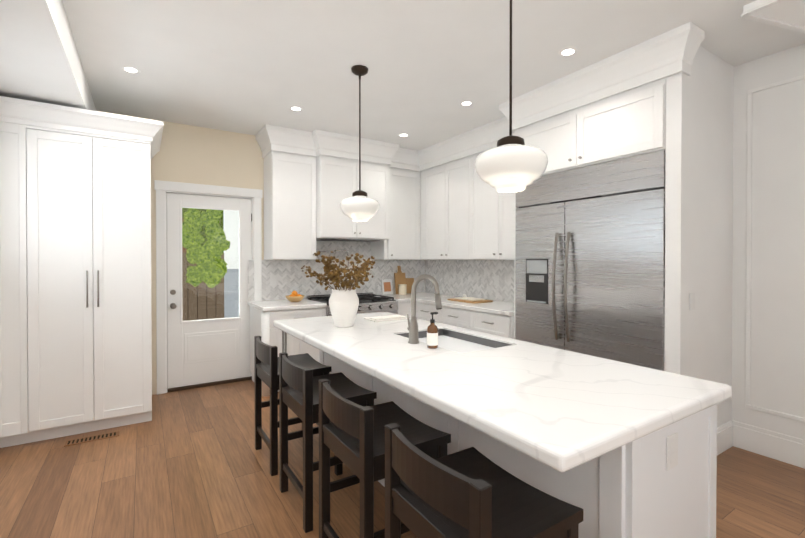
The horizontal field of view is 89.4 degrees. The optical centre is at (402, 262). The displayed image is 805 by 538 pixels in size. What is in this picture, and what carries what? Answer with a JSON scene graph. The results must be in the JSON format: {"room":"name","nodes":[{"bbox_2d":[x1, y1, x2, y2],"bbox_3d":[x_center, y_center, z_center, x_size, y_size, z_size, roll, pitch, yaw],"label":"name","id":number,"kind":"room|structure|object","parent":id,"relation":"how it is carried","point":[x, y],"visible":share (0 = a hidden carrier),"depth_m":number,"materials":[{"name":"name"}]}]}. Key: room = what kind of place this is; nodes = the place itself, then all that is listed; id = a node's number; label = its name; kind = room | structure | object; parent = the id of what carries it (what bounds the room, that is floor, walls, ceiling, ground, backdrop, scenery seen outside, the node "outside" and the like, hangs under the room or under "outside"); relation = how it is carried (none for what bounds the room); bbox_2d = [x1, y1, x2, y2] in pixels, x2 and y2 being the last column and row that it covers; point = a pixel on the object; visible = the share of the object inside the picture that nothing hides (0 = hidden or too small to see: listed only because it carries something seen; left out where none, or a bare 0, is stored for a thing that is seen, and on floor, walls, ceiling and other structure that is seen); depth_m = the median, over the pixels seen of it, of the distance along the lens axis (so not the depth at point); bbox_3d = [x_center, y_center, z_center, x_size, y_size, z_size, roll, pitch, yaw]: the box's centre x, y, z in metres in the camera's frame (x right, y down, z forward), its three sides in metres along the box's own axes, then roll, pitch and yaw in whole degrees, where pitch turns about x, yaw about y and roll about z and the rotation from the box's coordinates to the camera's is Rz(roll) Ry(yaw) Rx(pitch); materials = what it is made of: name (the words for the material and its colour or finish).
{"room":"kitchen","nodes":[
{"label":"kitchen","id":0,"kind":"room"},
{"bbox_2d":[0,0,95,110],"bbox_3d":[-1.301,-1.331,0.838,0.534,0.250,7.048,0,1,-33],"label":"ceiling","id":1,"kind":"structure","parent":0,"point":[40,60],"depth_m":2.45,"materials":[{"name":"white paint"}]},
{"bbox_2d":[96,110,419,394],"bbox_3d":[-1.517,-0.065,5.012,4.855,2.850,0.200,0,1,-33],"label":"wall","id":2,"kind":"structure","parent":0,"point":[196,155],"depth_m":4.44,"materials":[{"name":"beige paint"}]},
{"bbox_2d":[154,180,262,394],"bbox_3d":[-2.146,0.253,4.567,1.085,2.222,0.176,0,1,-33],"label":"door frame","id":3,"kind":"structure","parent":2,"relation":"attached to","point":[162,188],"depth_m":4.28,"materials":[{"name":"white wood"}]},
{"bbox_2d":[167,193,251,388],"bbox_3d":[-2.124,0.294,4.544,0.871,2.077,0.090,0,1,-33],"label":"door","id":4,"kind":"structure","parent":2,"relation":"in","point":[202,351],"depth_m":4.51,"materials":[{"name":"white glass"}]},
{"bbox_2d":[264,151,315,259],"bbox_3d":[-1.314,-0.688,4.766,0.508,1.300,0.418,0,1,-33],"label":"upper cabinet","id":5,"kind":"object","parent":2,"relation":"attached to","point":[289,206],"visible":0.94,"depth_m":4.62,"materials":[{"name":"white wood"}]},
{"bbox_2d":[248,241,424,300],"bbox_3d":[-0.730,0.072,5.391,2.518,0.736,0.008,0,1,-33],"label":"backsplash","id":6,"kind":"structure","parent":2,"relation":"attached to","point":[291,277],"depth_m":5.20,"materials":[{"name":"grey tile"}]},
{"bbox_2d":[270,275,275,284],"bbox_3d":[-1.546,0.204,4.864,0.075,0.115,0.003,0,1,-33],"label":"outlet","id":7,"kind":"object","parent":6,"relation":"attached to","point":[273,279],"depth_m":4.86,"materials":[{"name":"white plastic"}]},
{"bbox_2d":[316,249,348,255],"bbox_3d":[-0.905,-0.132,5.207,0.430,0.082,0.109,0,1,-33],"label":"pot filler","id":8,"kind":"object","parent":6,"relation":"attached to","point":[334,251],"visible":0.71,"depth_m":5.20,"materials":[{"name":"silver metal"}]},
{"bbox_2d":[316,155,388,241],"bbox_3d":[-0.679,-0.810,5.100,0.916,1.061,0.538,0,1,-33],"label":"upper cabinet","id":9,"kind":"object","parent":2,"relation":"attached to","point":[337,180],"visible":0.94,"depth_m":4.84,"materials":[{"name":"white wood"}]},
{"bbox_2d":[371,167,419,259],"bbox_3d":[0.064,-0.695,5.646,0.917,1.300,0.418,0,1,-33],"label":"upper cabinet","id":10,"kind":"object","parent":2,"relation":"attached to","point":[402,242],"visible":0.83,"depth_m":5.41,"materials":[{"name":"white wood"}]},
{"bbox_2d":[0,380,804,537],"bbox_3d":[0.408,1.414,2.011,4.855,0.060,7.350,0,1,-33],"label":"floor","id":11,"kind":"structure","parent":0,"point":[191,463],"depth_m":2.52,"materials":[{"name":"brown wood"}]},
{"bbox_2d":[0,96,163,447],"bbox_3d":[-2.713,0.092,3.551,1.059,2.560,0.969,0,1,-33],"label":"pantry","id":12,"kind":"object","parent":11,"relation":"on","point":[75,284],"visible":1,"depth_m":3.18,"materials":[{"name":"white wood"}]},
{"bbox_2d":[64,431,119,446],"bbox_3d":[-2.417,1.371,3.178,0.340,0.007,0.100,0,1,-33],"label":"floor vent","id":13,"kind":"object","parent":11,"relation":"in","point":[90,439],"visible":0.98,"depth_m":3.17,"materials":[{"name":"brown wood"}]},
{"bbox_2d":[248,299,326,396],"bbox_3d":[-1.308,0.906,4.603,0.688,0.915,0.721,0,1,-33],"label":"base cabinet","id":14,"kind":"object","parent":11,"relation":"on","point":[264,315],"visible":0.31,"depth_m":4.33,"materials":[{"name":"wood"}]},
{"bbox_2d":[286,291,304,301],"bbox_3d":[-1.237,0.383,4.684,0.216,0.129,0.216,0,1,-33],"label":"fruit bowl","id":15,"kind":"object","parent":14,"relation":"on","point":[294,296],"visible":1,"depth_m":4.63,"materials":[{"name":"brown wood"}]},
{"bbox_2d":[254,336,330,475],"bbox_3d":[-0.807,0.960,2.928,0.432,0.835,0.482,0,1,-33],"label":"stool","id":16,"kind":"object","parent":11,"relation":"on","point":[266,364],"visible":0.65,"depth_m":2.78,"materials":[{"name":"brown wood"}]},
{"bbox_2d":[279,352,376,532],"bbox_3d":[-0.457,0.964,2.380,0.432,0.835,0.482,0,1,-33],"label":"stool","id":17,"kind":"object","parent":11,"relation":"on","point":[299,391],"visible":0.79,"depth_m":2.25,"materials":[{"name":"brown wood"}]},
{"bbox_2d":[306,292,397,315],"bbox_3d":[-0.611,0.883,5.007,0.916,0.955,0.757,0,1,-33],"label":"range","id":18,"kind":"object","parent":11,"relation":"on","point":[370,302],"visible":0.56,"depth_m":4.90,"materials":[{"name":"metal"}]},
{"bbox_2d":[319,379,450,537],"bbox_3d":[-0.105,0.968,1.828,0.432,0.835,0.482,0,1,-33],"label":"stool","id":19,"kind":"object","parent":11,"relation":"on","point":[351,436],"visible":0.77,"depth_m":1.72,"materials":[{"name":"brown wood"}]},
{"bbox_2d":[396,300,410,316],"bbox_3d":[-0.123,0.922,5.340,0.259,0.872,0.754,0,1,-33],"label":"base cabinet","id":20,"kind":"object","parent":11,"relation":"on","point":[404,306],"depth_m":5.07,"materials":[{"name":"wood"}]},
{"bbox_2d":[416,300,443,323],"bbox_3d":[0.554,0.924,5.063,0.732,0.872,0.617,0,1,-33],"label":"base cabinet","id":21,"kind":"object","parent":11,"relation":"on","point":[423,311],"depth_m":4.86,"materials":[{"name":"wood"}]},
{"bbox_2d":[376,292,443,299],"bbox_3d":[0.140,0.461,5.535,0.917,0.040,0.702,0,1,-33],"label":"countertop","id":22,"kind":"structure","parent":21,"relation":"on","point":[396,296],"depth_m":5.52,"materials":[{"name":"white stone"}]},
{"bbox_2d":[381,279,392,294],"bbox_3d":[-0.214,0.335,5.684,0.170,0.208,0.048,0,1,-33],"label":"picture frame","id":23,"kind":"object","parent":22,"relation":"on","point":[387,287],"visible":1,"depth_m":5.68,"materials":[{"name":"white paper"}]},
{"bbox_2d":[398,284,406,294],"bbox_3d":[0.000,0.367,5.664,0.112,0.145,0.112,0,1,-33],"label":"canister","id":24,"kind":"object","parent":22,"relation":"on","point":[402,289],"visible":1,"depth_m":5.62,"materials":[{"name":"beige ceramic"}]},
{"bbox_2d":[394,266,413,293],"bbox_3d":[0.031,0.239,5.810,0.330,0.396,0.078,0,1,-33],"label":"cutting boards","id":25,"kind":"object","parent":22,"relation":"on","point":[400,277],"visible":0.85,"depth_m":5.78,"materials":[{"name":"brown wood"}]},
{"bbox_2d":[444,308,463,327],"bbox_3d":[0.839,0.928,4.666,0.678,0.872,0.587,0,1,-33],"label":"base cabinet","id":26,"kind":"object","parent":11,"relation":"on","point":[452,316],"depth_m":4.46,"materials":[{"name":"wood"}]},
{"bbox_2d":[385,423,582,537],"bbox_3d":[0.229,0.973,1.306,0.432,0.835,0.482,0,1,-33],"label":"stool","id":27,"kind":"object","parent":11,"relation":"on","point":[471,492],"visible":1,"depth_m":1.21,"materials":[{"name":"brown wood"}]},
{"bbox_2d":[464,312,513,338],"bbox_3d":[1.126,0.931,4.217,0.678,0.872,0.592,0,1,-33],"label":"base cabinet","id":28,"kind":"object","parent":11,"relation":"on","point":[495,317],"depth_m":4.00,"materials":[{"name":"wood"}]},
{"bbox_2d":[416,296,513,315],"bbox_3d":[0.852,0.468,4.630,0.692,0.040,1.590,0,1,-33],"label":"countertop","id":29,"kind":"structure","parent":28,"relation":"on","point":[498,308],"depth_m":4.40,"materials":[{"name":"white stone"}]},
{"bbox_2d":[447,294,492,302],"bbox_3d":[0.787,0.416,4.767,0.300,0.060,0.460,0,1,-33],"label":"cutting board","id":30,"kind":"object","parent":29,"relation":"on","point":[464,298],"visible":1,"depth_m":4.66,"materials":[{"name":"brown wood"}]},
{"bbox_2d":[282,334,716,537],"bbox_3d":[0.148,0.950,2.442,0.990,0.861,2.602,0,1,-33],"label":"kitchen island","id":31,"kind":"object","parent":11,"relation":"on","point":[663,486],"depth_m":1.43,"materials":[{"name":"wood"}]},
{"bbox_2d":[273,312,731,477],"bbox_3d":[0.120,0.492,2.422,1.050,0.053,2.676,0,1,-33],"label":"island countertop","id":32,"kind":"structure","parent":31,"relation":"on","point":[564,411],"depth_m":1.56,"materials":[{"name":"white stone"}]},
{"bbox_2d":[301,251,374,326],"bbox_3d":[-0.400,0.187,2.980,0.571,0.547,0.739,0,1,-33],"label":"vase","id":33,"kind":"object","parent":32,"relation":"on","point":[343,303],"visible":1,"depth_m":2.88,"materials":[{"name":"white ceramic"}]},
{"bbox_2d":[364,315,406,321],"bbox_3d":[-0.140,0.447,3.320,0.300,0.022,0.200,0,1,-33],"label":"book","id":34,"kind":"object","parent":32,"relation":"on","point":[386,318],"visible":0.98,"depth_m":3.26,"materials":[{"name":"white paper"}]},
{"bbox_2d":[405,274,441,341],"bbox_3d":[0.132,0.266,2.431,0.237,0.399,0.088,0,1,-33],"label":"faucet","id":35,"kind":"object","parent":32,"relation":"on","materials":[{"name":"silver metal"}]},
{"bbox_2d":[427,312,437,348],"bbox_3d":[0.167,0.369,2.240,0.066,0.195,0.063,0,1,-33],"label":"soap bottle","id":36,"kind":"object","parent":32,"relation":"on","point":[432,335],"visible":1,"depth_m":2.21,"materials":[{"name":"orange glass"}]},
{"bbox_2d":[421,330,504,349],"bbox_3d":[0.298,0.599,2.516,0.428,0.248,0.687,0,1,-33],"label":"sink","id":37,"kind":"object","parent":32,"relation":"in","point":[445,337],"depth_m":2.66,"materials":[{"name":"silver metal"}]},
{"bbox_2d":[515,150,664,370],"bbox_3d":[1.622,0.308,3.392,0.712,2.130,1.275,0,1,-33],"label":"fridge","id":38,"kind":"object","parent":11,"relation":"on","point":[590,261],"visible":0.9,"depth_m":3.10,"materials":[{"name":"metal"}]},
{"bbox_2d":[62,0,804,150],"bbox_3d":[0.408,-1.516,1.987,4.855,0.100,7.350,0,1,-33],"label":"ceiling","id":39,"kind":"structure","parent":0,"point":[252,67],"depth_m":2.85,"materials":[{"name":"white paint"}]},
{"bbox_2d":[121,66,140,73],"bbox_3d":[-2.070,-1.471,3.104,0.124,0.006,0.124,0,1,-33],"label":"recessed light","id":40,"kind":"object","parent":39,"relation":"in","point":[130,69],"visible":1,"depth_m":3.10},
{"bbox_2d":[290,106,302,110],"bbox_3d":[-1.021,-1.478,3.905,0.124,0.006,0.124,0,1,-33],"label":"recessed light","id":41,"kind":"object","parent":39,"relation":"in","point":[294,108],"visible":1,"depth_m":3.89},
{"bbox_2d":[340,65,379,221],"bbox_3d":[-0.324,-0.895,3.097,0.304,1.157,0.304,0,1,-33],"label":"pendant light","id":42,"kind":"object","parent":39,"relation":"hanging from","point":[359,205],"visible":1,"depth_m":3.03,"materials":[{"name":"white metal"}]},
{"bbox_2d":[399,133,408,136],"bbox_3d":[0.016,-1.484,4.733,0.124,0.006,0.124,0,1,-33],"label":"recessed light","id":43,"kind":"object","parent":39,"relation":"in","point":[403,135],"visible":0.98,"depth_m":4.74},
{"bbox_2d":[460,101,472,105],"bbox_3d":[0.593,-1.477,3.773,0.124,0.006,0.124,0,1,-33],"label":"recessed light","id":44,"kind":"object","parent":39,"relation":"in","point":[466,103],"visible":1,"depth_m":3.77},
{"bbox_2d":[475,0,547,192],"bbox_3d":[0.462,-0.884,1.736,0.304,1.157,0.304,0,1,-33],"label":"pendant light","id":45,"kind":"object","parent":39,"relation":"hanging from","point":[510,163],"visible":1,"depth_m":1.65,"materials":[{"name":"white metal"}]},
{"bbox_2d":[559,47,577,56],"bbox_3d":[1.155,-1.469,2.839,0.124,0.006,0.124,0,1,-33],"label":"recessed light","id":46,"kind":"object","parent":39,"relation":"in","point":[569,51],"visible":1,"depth_m":2.83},
{"bbox_2d":[740,0,804,32],"bbox_3d":[2.892,-1.434,1.614,0.859,0.056,2.244,0,1,-33],"label":"panel","id":47,"kind":"object","parent":39,"relation":"attached to","point":[788,14],"visible":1,"depth_m":2.32,"materials":[{"name":"white paint"}]},
{"bbox_2d":[664,46,733,426],"bbox_3d":[2.158,-0.048,2.912,0.923,2.850,0.095,0,1,-33],"label":"wall","id":48,"kind":"structure","parent":0,"point":[699,188],"depth_m":2.77,"materials":[{"name":"white paint"}]},
{"bbox_2d":[256,22,704,171],"bbox_3d":[0.175,-1.354,3.714,2.069,0.249,3.783,0,1,-33],"label":"crown molding","id":49,"kind":"structure","parent":48,"relation":"attached to","point":[668,53],"depth_m":3.52,"materials":[{"name":"white wood"}]},
{"bbox_2d":[689,293,694,309],"bbox_3d":[1.928,0.256,2.706,0.075,0.115,0.008,0,1,-33],"label":"switch plate","id":50,"kind":"object","parent":48,"relation":"attached to","point":[691,301],"visible":1,"depth_m":2.70,"materials":[{"name":"white plastic"}]},
{"bbox_2d":[717,420,733,454],"bbox_3d":[2.137,1.283,2.843,0.776,0.190,0.016,0,1,-33],"label":"baseboard","id":51,"kind":"structure","parent":48,"relation":"attached to","point":[725,432],"depth_m":2.98,"materials":[{"name":"white wood"}]},
{"bbox_2d":[732,44,804,439],"bbox_3d":[3.460,-0.038,1.638,0.100,2.850,3.455,0,1,-33],"label":"wall","id":52,"kind":"structure","parent":0,"point":[777,380],"depth_m":2.88,"materials":[{"name":"white paint"}]},
{"bbox_2d":[734,421,804,468],"bbox_3d":[3.383,1.292,1.659,0.019,0.190,3.354,0,1,-33],"label":"baseboard","id":53,"kind":"structure","parent":52,"relation":"attached to","point":[788,449],"depth_m":2.87,"materials":[{"name":"white wood"}]},
{"bbox_2d":[745,75,804,421],"bbox_3d":[2.639,-0.097,2.819,0.011,2.330,0.410,0,1,-33],"label":"wall panel","id":54,"kind":"object","parent":52,"relation":"attached to","point":[748,246],"visible":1,"depth_m":2.96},
{"bbox_3d":[1.430,-0.062,4.639,0.290,2.850,3.599,0,1,-33],"label":"wall","id":55,"kind":"structure","parent":0,"visible":0},
{"bbox_2d":[420,158,463,259],"bbox_3d":[0.672,-0.691,5.204,0.368,1.300,1.081,0,1,-33],"label":"upper cabinet","id":56,"kind":"object","parent":55,"relation":"attached to","point":[441,186],"depth_m":5.12,"materials":[{"name":"white wood"}]},
{"bbox_2d":[425,260,513,301],"bbox_3d":[0.956,0.202,5.106,0.008,0.481,2.283,0,1,-33],"label":"backsplash","id":57,"kind":"structure","parent":55,"relation":"attached to","point":[472,278],"depth_m":5.18,"materials":[{"name":"grey tile"}]},
{"bbox_2d":[494,275,498,284],"bbox_3d":[1.117,0.204,4.842,0.003,0.115,0.075,0,1,-33],"label":"outlet","id":58,"kind":"object","parent":57,"relation":"attached to","point":[496,277],"depth_m":4.84,"materials":[{"name":"white plastic"}]},
{"bbox_2d":[464,151,513,259],"bbox_3d":[1.158,-0.685,4.444,0.368,1.300,0.963,0,1,-33],"label":"upper cabinet","id":59,"kind":"object","parent":55,"relation":"attached to","point":[466,212],"depth_m":4.50,"materials":[{"name":"white wood"}]},
{"bbox_2d":[514,77,665,338],"bbox_3d":[1.636,0.023,3.410,0.681,2.700,1.299,0,1,-33],"label":"upper cabinet","id":60,"kind":"object","parent":55,"relation":"attached to","point":[628,123],"visible":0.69,"depth_m":3.04,"materials":[{"name":"white wood"}]},
{"label":"outside","id":61,"kind":"structure","parent":0,"visible":0},
{"bbox_2d":[182,208,223,252],"bbox_3d":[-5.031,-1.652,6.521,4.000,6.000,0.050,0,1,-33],"label":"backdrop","id":62,"kind":"structure","parent":61,"point":[204,227],"depth_m":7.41,"materials":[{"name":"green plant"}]},
{"bbox_3d":[-2.292,1.400,6.901,12.000,0.050,3.700,0,1,-33],"label":"ground","id":63,"kind":"structure","parent":61,"visible":0},
{"bbox_2d":[182,252,223,320],"bbox_3d":[-3.601,0.588,6.622,4.500,1.520,0.050,0,1,-33],"label":"fence","id":64,"kind":"object","parent":63,"relation":"on","point":[209,303],"depth_m":6.75,"materials":[{"name":"brown wood"}]},
{"bbox_2d":[224,210,238,317],"bbox_3d":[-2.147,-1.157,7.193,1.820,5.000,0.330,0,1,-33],"label":"house","id":65,"kind":"structure","parent":63,"relation":"on","point":[234,265],"depth_m":6.65,"materials":[{"name":"white"}]},
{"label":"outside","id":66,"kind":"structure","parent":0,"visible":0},
{"bbox_2d":[182,208,229,287],"bbox_3d":[-3.320,-0.724,6.234,1.299,2.267,0.734,0,1,-33],"label":"foliage","id":67,"kind":"object","parent":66,"point":[214,243],"depth_m":6.27,"materials":[{"name":"green plant"}]}
]}

